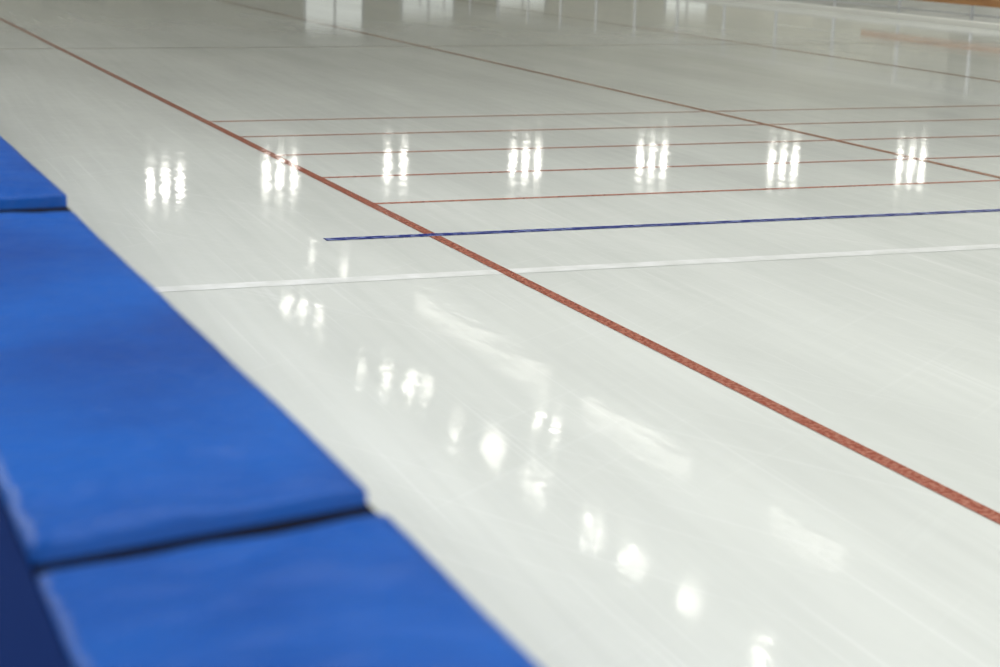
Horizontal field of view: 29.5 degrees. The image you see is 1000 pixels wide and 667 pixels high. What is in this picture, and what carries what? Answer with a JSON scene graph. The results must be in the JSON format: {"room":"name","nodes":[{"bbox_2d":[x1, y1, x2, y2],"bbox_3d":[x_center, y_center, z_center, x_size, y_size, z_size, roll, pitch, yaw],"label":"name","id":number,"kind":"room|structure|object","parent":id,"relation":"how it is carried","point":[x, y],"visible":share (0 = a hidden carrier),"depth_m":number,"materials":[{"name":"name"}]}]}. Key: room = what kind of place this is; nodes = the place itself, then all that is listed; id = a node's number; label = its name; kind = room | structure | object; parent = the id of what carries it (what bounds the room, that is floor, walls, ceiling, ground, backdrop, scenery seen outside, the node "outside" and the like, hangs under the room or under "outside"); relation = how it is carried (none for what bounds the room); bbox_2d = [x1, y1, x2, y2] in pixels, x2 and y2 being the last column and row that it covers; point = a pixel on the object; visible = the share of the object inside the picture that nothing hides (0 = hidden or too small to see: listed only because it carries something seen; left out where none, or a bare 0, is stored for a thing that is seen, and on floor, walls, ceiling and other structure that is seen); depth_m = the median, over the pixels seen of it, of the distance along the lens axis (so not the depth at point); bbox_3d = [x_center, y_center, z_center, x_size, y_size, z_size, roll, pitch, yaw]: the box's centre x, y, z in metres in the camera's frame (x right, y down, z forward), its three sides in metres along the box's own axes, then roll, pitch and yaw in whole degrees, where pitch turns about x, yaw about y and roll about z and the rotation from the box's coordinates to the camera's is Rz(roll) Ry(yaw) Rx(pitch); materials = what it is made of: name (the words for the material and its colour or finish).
{"room":"indoor ice rink","nodes":[
{"label":"indoor ice rink","id":0,"kind":"room"},
{"bbox_2d":[779,0,999,23],"bbox_3d":[10.301,-6.237,36.714,74.000,0.190,114.000,-4,13,-21],"label":"floor","id":1,"kind":"structure","parent":0,"point":[992,11],"depth_m":34.87,"materials":[{"name":"concrete"}]},
{"bbox_2d":[0,0,999,666],"bbox_3d":[-3.256,-5.480,31.483,16.300,0.060,113.880,-4,13,-21],"label":"ice rink","id":2,"kind":"object","parent":1,"relation":"on","point":[605,500],"visible":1,"depth_m":8.31,"materials":[{"name":"white ice"}]},
{"bbox_2d":[0,18,999,523],"bbox_3d":[-8.350,-5.185,29.540,0.058,0.001,113.700,-4,13,-21],"label":"lane line","id":3,"kind":"object","parent":2,"relation":"on","point":[981,509],"visible":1,"depth_m":6.98,"materials":[{"name":"red paint"}]},
{"bbox_2d":[18,42,999,48],"bbox_3d":[0.531,-3.380,22.291,16.000,0.001,0.080,-4,13,-21],"label":"line","id":4,"kind":"object","parent":2,"relation":"on","point":[959,42],"visible":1,"depth_m":22.12,"materials":[{"name":"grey paint"}]},
{"bbox_2d":[154,244,999,291],"bbox_3d":[5.240,-0.606,10.308,16.040,0.001,0.110,-4,13,-21],"label":"white finish line","id":5,"kind":"object","parent":2,"relation":"on","point":[985,246],"visible":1,"depth_m":8.43,"materials":[{"name":"paint"}]},
{"bbox_2d":[210,105,999,121],"bbox_3d":[4.216,-1.944,16.204,13.610,0.001,0.048,-4,13,-21],"label":"red start line","id":6,"kind":"object","parent":2,"relation":"on","point":[983,105],"visible":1,"depth_m":14.90,"materials":[{"name":"paint"}]},
{"bbox_2d":[219,0,999,177],"bbox_3d":[-4.543,-5.429,30.987,0.058,0.001,113.700,-4,13,-21],"label":"lane line","id":7,"kind":"object","parent":2,"relation":"on","point":[964,169],"visible":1,"depth_m":15.51,"materials":[{"name":"red paint"}]},
{"bbox_2d":[240,119,995,136],"bbox_3d":[4.557,-1.744,15.340,13.610,0.001,0.048,-4,13,-21],"label":"red start line","id":8,"kind":"object","parent":2,"relation":"on","point":[965,119],"visible":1,"depth_m":13.88,"materials":[{"name":"paint"}]},
{"bbox_2d":[279,135,999,155],"bbox_3d":[4.916,-1.533,14.431,13.610,0.001,0.048,-4,13,-21],"label":"red start line","id":9,"kind":"object","parent":2,"relation":"on","point":[990,135],"visible":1,"depth_m":12.90,"materials":[{"name":"paint"}]},
{"bbox_2d":[323,209,999,240],"bbox_3d":[5.770,-0.870,11.534,14.150,0.001,0.068,-4,13,-21],"label":"blue start line","id":10,"kind":"object","parent":2,"relation":"on","point":[984,210],"visible":1,"depth_m":9.63,"materials":[{"name":"paint"}]},
{"bbox_2d":[323,156,999,177],"bbox_3d":[5.290,-1.314,13.485,13.610,0.001,0.048,-4,13,-21],"label":"red start line","id":11,"kind":"object","parent":2,"relation":"on","point":[972,156],"visible":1,"depth_m":11.81,"materials":[{"name":"paint"}]},
{"bbox_2d":[375,180,999,203],"bbox_3d":[5.656,-1.099,12.557,13.610,0.001,0.048,-4,13,-21],"label":"red start line","id":12,"kind":"object","parent":2,"relation":"on","point":[979,180],"visible":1,"depth_m":10.79,"materials":[{"name":"paint"}]},
{"bbox_2d":[459,0,999,81],"bbox_3d":[-0.587,-5.682,32.490,0.058,0.001,113.700,-4,13,-21],"label":"lane line","id":13,"kind":"object","parent":2,"relation":"on","point":[459,0],"visible":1,"depth_m":22.88,"materials":[{"name":"red paint"}]},
{"bbox_2d":[727,0,999,29],"bbox_3d":[4.424,-6.010,34.392,0.160,0.140,113.880,-4,13,-21],"label":"kerb","id":14,"kind":"object","parent":1,"relation":"on","point":[966,23],"visible":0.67,"depth_m":30.11,"materials":[{"name":"white"}]},
{"bbox_2d":[777,0,999,20],"bbox_3d":[2.431,-7.959,40.637,0.176,1.140,82.490,-4,13,-21],"label":"barrier","id":15,"kind":"object","parent":1,"relation":"on","point":[986,3],"visible":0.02,"depth_m":29.04,"materials":[{"name":"silver metal"}]},
{"bbox_3d":[-17.529,-4.567,26.060,14.290,0.060,113.880,-4,13,-21],"label":"walkway","id":16,"kind":"object","parent":1,"relation":"on","visible":0},
{"bbox_2d":[0,497,70,666],"bbox_3d":[-11.013,-5.476,28.422,0.153,0.951,113.880,-4,13,-21],"label":"board","id":17,"kind":"object","parent":16,"relation":"on","point":[29,637],"visible":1,"depth_m":1.63,"materials":[{"name":"blue"}]},
{"bbox_2d":[0,136,70,212],"bbox_3d":[-1.410,-0.017,4.796,0.362,0.967,2.135,-4,13,-21],"label":"pad","id":18,"kind":"object","parent":17,"relation":"attached to","point":[23,188],"visible":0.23,"depth_m":3.91,"materials":[{"name":"blue plastic"}]},
{"bbox_2d":[0,211,377,582],"bbox_3d":[-0.648,0.434,2.867,0.362,0.959,2.152,-4,13,-21],"label":"pad","id":19,"kind":"object","parent":17,"relation":"attached to","point":[126,432],"visible":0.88,"depth_m":2.19,"materials":[{"name":"blue fabric"}]},
{"bbox_2d":[37,514,540,666],"bbox_3d":[0.094,0.871,0.988,0.362,0.956,2.155,-4,13,-21],"label":"pad","id":20,"kind":"object","parent":17,"relation":"attached to","point":[360,591],"visible":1,"depth_m":1.66,"materials":[{"name":"blue fabric"}]}
]}

